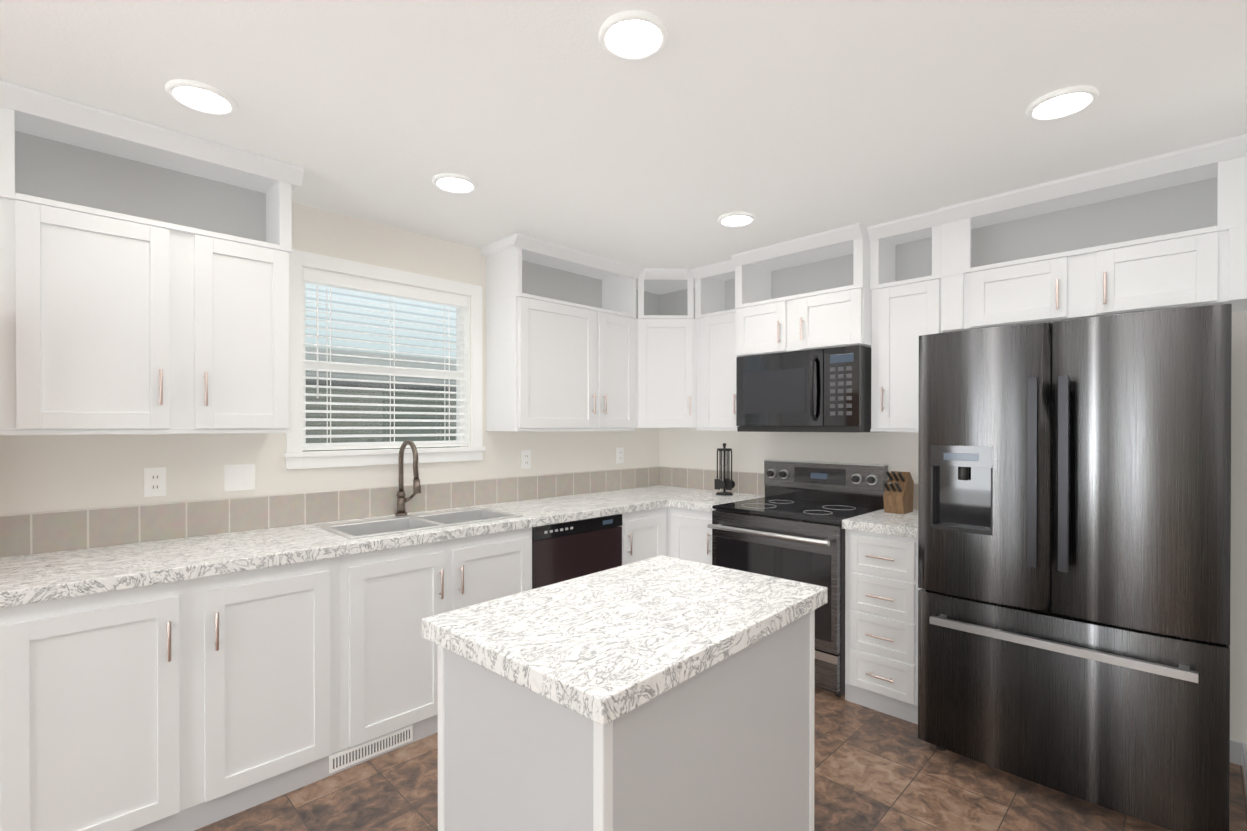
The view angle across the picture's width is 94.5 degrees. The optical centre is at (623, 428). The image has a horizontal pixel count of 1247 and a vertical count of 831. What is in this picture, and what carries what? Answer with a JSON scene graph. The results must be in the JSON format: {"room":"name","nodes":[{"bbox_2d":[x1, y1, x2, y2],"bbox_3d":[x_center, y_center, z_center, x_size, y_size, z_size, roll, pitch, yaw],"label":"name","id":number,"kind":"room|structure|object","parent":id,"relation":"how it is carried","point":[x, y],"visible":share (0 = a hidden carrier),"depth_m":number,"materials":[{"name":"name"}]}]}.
{"room":"kitchen","nodes":[
{"label":"kitchen","id":0,"kind":"room"},
{"bbox_2d":[0,202,658,514],"bbox_3d":[-2.041,0.153,2.328,0.120,2.440,6.720,0,0,45],"label":"wall","id":1,"kind":"structure","parent":0,"point":[42,473],"depth_m":2.75,"materials":[{"name":"white paint"}]},
{"bbox_2d":[0,80,303,434],"bbox_3d":[-1.791,-0.536,2.223,0.372,1.110,0.915,0,0,45],"label":"upper cabinet","id":2,"kind":"object","parent":1,"relation":"attached to","point":[144,277],"visible":1,"depth_m":2.12,"materials":[{"name":"white wood"}]},
{"bbox_2d":[144,467,165,496],"bbox_3d":[-1.915,0.218,2.358,0.010,0.116,0.070,0,0,45],"label":"electrical outlet","id":3,"kind":"object","parent":1,"relation":"attached to","point":[154,481],"visible":1,"depth_m":2.36,"materials":[{"name":"white plastic"}]},
{"bbox_2d":[224,464,254,490],"bbox_3d":[-1.706,0.217,2.566,0.014,0.116,0.116,0,0,45],"label":"light switch","id":4,"kind":"object","parent":1,"relation":"attached to","point":[238,477],"visible":1,"depth_m":2.56,"materials":[{"name":"white plastic"}]},
{"bbox_2d":[283,249,484,468],"bbox_3d":[-1.241,-0.328,3.092,0.135,1.031,1.061,0,0,45],"label":"window unit","id":5,"kind":"structure","parent":1,"relation":"in","point":[460,375],"depth_m":3.04,"materials":[{"name":"white plastic"}]},
{"bbox_2d":[521,450,530,468],"bbox_3d":[-0.619,0.195,3.664,0.010,0.116,0.070,0,0,45],"label":"electrical outlet","id":6,"kind":"object","parent":1,"relation":"attached to","point":[525,459],"visible":1,"depth_m":3.66,"materials":[{"name":"white plastic"}]},
{"bbox_2d":[481,233,640,430],"bbox_3d":[-0.365,-0.533,3.659,0.372,1.093,0.998,0,0,45],"label":"upper cabinet","id":7,"kind":"object","parent":1,"relation":"attached to","point":[560,337],"visible":1,"depth_m":3.49,"materials":[{"name":"white wood"}]},
{"bbox_2d":[616,447,623,462],"bbox_3d":[-0.025,0.197,4.262,0.010,0.116,0.070,0,0,45],"label":"electrical outlet","id":8,"kind":"object","parent":1,"relation":"attached to","point":[619,454],"visible":1,"depth_m":4.26,"materials":[{"name":"white plastic"}]},
{"bbox_2d":[0,0,1246,269],"bbox_3d":[0.372,-1.111,-0.158,7.040,0.129,6.840,0,0,45],"label":"ceiling","id":9,"kind":"structure","parent":0,"point":[558,124],"depth_m":1.89,"materials":[{"name":"white paint"}]},
{"bbox_2d":[165,79,237,115],"bbox_3d":[-1.385,-1.089,1.897,0.194,0.021,0.194,0,0,45],"label":"recessed light","id":10,"kind":"object","parent":9,"relation":"in","point":[200,97],"visible":0.98,"depth_m":1.89,"materials":[{"name":"white plastic"}]},
{"bbox_2d":[432,173,477,193],"bbox_3d":[-0.745,-1.084,2.549,0.194,0.021,0.194,0,0,45],"label":"recessed light","id":11,"kind":"object","parent":9,"relation":"in","point":[454,183],"visible":0.96,"depth_m":2.54,"materials":[{"name":"white plastic"}]},
{"bbox_2d":[598,10,668,60],"bbox_3d":[0.028,-1.079,1.586,0.194,0.021,0.194,0,0,45],"label":"recessed light","id":12,"kind":"object","parent":9,"relation":"in","point":[633,35],"visible":1,"depth_m":1.57,"materials":[{"name":"white plastic"}]},
{"bbox_2d":[717,212,755,227],"bbox_3d":[0.580,-1.075,2.961,0.194,0.021,0.194,0,0,45],"label":"recessed light","id":13,"kind":"object","parent":9,"relation":"in","point":[736,219],"visible":0.98,"depth_m":2.95,"materials":[{"name":"white plastic"}]},
{"bbox_2d":[1025,85,1098,121],"bbox_3d":[1.440,-1.069,1.896,0.194,0.021,0.194,0,0,45],"label":"recessed light","id":14,"kind":"object","parent":9,"relation":"in","point":[1062,103],"visible":1,"depth_m":1.89,"materials":[{"name":"white plastic"}]},
{"bbox_2d":[195,687,1246,830],"bbox_3d":[0.372,1.413,-0.062,6.920,0.060,6.720,0,0,45],"label":"floor","id":15,"kind":"structure","parent":0,"point":[874,770],"depth_m":2.16,"materials":[{"name":"tile"}]},
{"bbox_2d":[0,507,665,830],"bbox_3d":[-0.742,0.936,3.087,0.652,0.868,3.572,0,0,45],"label":"base cabinet","id":16,"kind":"object","parent":15,"relation":"on","point":[191,704],"visible":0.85,"depth_m":2.03,"materials":[{"name":"white wood"}]},
{"bbox_2d":[0,466,764,607],"bbox_3d":[-0.629,0.402,2.958,0.992,0.197,3.592,0,0,45],"label":"countertop","id":17,"kind":"structure","parent":16,"relation":"on","point":[52,555],"depth_m":2.46,"materials":[{"name":"white stone"}]},
{"bbox_2d":[395,440,420,515],"bbox_3d":[-1.081,0.255,2.985,0.237,0.397,0.126,0,0,45],"label":"faucet","id":18,"kind":"object","parent":17,"relation":"on","point":[402,500],"visible":0.98,"depth_m":3.00,"materials":[{"name":"brown metal"}]},
{"bbox_2d":[316,507,522,538],"bbox_3d":[-0.975,0.537,2.835,0.430,0.176,0.860,0,0,45],"label":"sink","id":19,"kind":"object","parent":17,"relation":"in","point":[379,526],"visible":0.35,"depth_m":2.85,"materials":[{"name":"silver metal"}]},
{"bbox_2d":[714,443,734,495],"bbox_3d":[0.688,0.275,3.945,0.142,0.350,0.120,0,0,45],"label":"utensil holder","id":20,"kind":"object","parent":17,"relation":"on","point":[726,483],"visible":1,"depth_m":3.94,"materials":[{"name":"black metal"}]},
{"bbox_2d":[532,514,621,588],"bbox_3d":[-0.439,0.936,3.399,0.589,0.865,0.636,0,0,45],"label":"dishwasher","id":21,"kind":"object","parent":15,"relation":"on","point":[564,551],"visible":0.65,"depth_m":3.16,"materials":[{"name":"black plastic"}]},
{"bbox_2d":[422,555,827,830],"bbox_3d":[0.050,0.911,1.494,0.639,0.930,0.930,0,0,45],"label":"kitchen island","id":22,"kind":"object","parent":15,"relation":"on","point":[662,693],"visible":1,"depth_m":1.26,"materials":[{"name":"white stone"}]},
{"bbox_2d":[666,507,711,564],"bbox_3d":[0.609,0.932,3.803,0.417,0.868,0.651,0,0,45],"label":"base cabinet","id":23,"kind":"object","parent":15,"relation":"on","point":[688,534],"visible":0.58,"depth_m":3.60,"materials":[{"name":"white wood"}]},
{"bbox_2d":[707,459,887,696],"bbox_3d":[0.998,0.787,3.343,0.768,1.162,0.721,0,0,45],"label":"range","id":24,"kind":"object","parent":15,"relation":"on","point":[788,526],"visible":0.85,"depth_m":3.18,"materials":[{"name":"grey metal"}]},
{"bbox_2d":[845,529,921,724],"bbox_3d":[1.445,0.936,2.973,0.378,0.868,0.652,0,0,45],"label":"base cabinet","id":25,"kind":"object","parent":15,"relation":"on","point":[881,622],"visible":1,"depth_m":2.77,"materials":[{"name":"white wood"}]},
{"bbox_2d":[842,483,917,537],"bbox_3d":[1.463,0.402,2.963,0.417,0.197,0.637,0,0,45],"label":"countertop","id":26,"kind":"structure","parent":25,"relation":"on","point":[895,524],"depth_m":2.83,"materials":[{"name":"white stone"}]},
{"bbox_2d":[883,471,913,513],"bbox_3d":[1.483,0.341,3.124,0.100,0.225,0.216,0,0,45],"label":"knife block","id":27,"kind":"object","parent":26,"relation":"on","point":[898,493],"visible":1,"depth_m":3.09,"materials":[{"name":"brown wood"}]},
{"bbox_2d":[918,304,1231,830],"bbox_3d":[1.827,0.485,2.378,0.910,1.775,0.900,0,0,45],"label":"fridge","id":28,"kind":"object","parent":15,"relation":"on","point":[1074,521],"visible":1,"depth_m":2.03,"materials":[{"name":"grey metal"}]},
{"bbox_2d":[659,311,1246,745],"bbox_3d":[2.740,0.153,2.231,6.800,2.440,0.120,0,0,45],"label":"wall","id":29,"kind":"structure","parent":0,"point":[751,451],"depth_m":3.31,"materials":[{"name":"white paint"}]},
{"bbox_2d":[635,268,696,427],"bbox_3d":[0.288,-0.541,4.146,0.612,1.072,0.607,0,0,45],"label":"upper cabinet","id":30,"kind":"object","parent":29,"relation":"attached to","point":[665,358],"visible":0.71,"depth_m":3.92,"materials":[{"name":"white wood"}]},
{"bbox_2d":[691,259,736,430],"bbox_3d":[0.719,-0.531,3.885,0.371,1.087,0.372,0,0,45],"label":"upper cabinet","id":31,"kind":"object","parent":29,"relation":"attached to","point":[715,313],"visible":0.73,"depth_m":3.83,"materials":[{"name":"white wood"}]},
{"bbox_2d":[731,223,870,356],"bbox_3d":[1.105,-0.761,3.441,0.794,0.621,0.457,0,0,45],"label":"upper cabinet","id":32,"kind":"object","parent":29,"relation":"attached to","point":[811,292],"visible":0.96,"depth_m":3.37,"materials":[{"name":"white wood"}]},
{"bbox_2d":[736,345,870,431],"bbox_3d":[1.098,-0.213,3.438,0.762,0.462,0.472,0,0,45],"label":"microwave","id":33,"kind":"object","parent":32,"relation":"attached to","point":[822,390],"visible":1,"depth_m":3.25,"materials":[{"name":"black plastic"}]},
{"bbox_2d":[867,210,944,431],"bbox_3d":[1.543,-0.527,3.066,0.350,1.085,0.372,0,0,45],"label":"upper cabinet","id":34,"kind":"object","parent":29,"relation":"attached to","point":[905,271],"visible":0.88,"depth_m":3.01,"materials":[{"name":"white wood"}]},
{"bbox_2d":[938,134,1246,331],"bbox_3d":[2.029,-0.772,2.568,1.033,0.587,0.392,0,0,45],"label":"upper cabinet","id":35,"kind":"object","parent":29,"relation":"attached to","point":[1163,231],"visible":1,"depth_m":2.48,"materials":[{"name":"white wood"}]},
{"bbox_3d":[2.223,0.152,1.940,0.122,2.445,1.019,0,0,45],"label":"wall","id":36,"kind":"structure","parent":0,"visible":0},
{"bbox_2d":[1230,740,1246,793],"bbox_3d":[2.161,1.329,2.020,0.068,0.090,0.997,0,0,45],"label":"baseboard","id":37,"kind":"structure","parent":36,"relation":"attached to","point":[1238,753],"depth_m":2.35,"materials":[{"name":"grey"}]},
{"label":"outside","id":38,"kind":"structure","parent":0,"visible":0},
{"bbox_2d":[302,283,459,451],"bbox_3d":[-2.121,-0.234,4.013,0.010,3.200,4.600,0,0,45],"label":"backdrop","id":39,"kind":"structure","parent":38,"point":[358,313],"depth_m":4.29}
]}

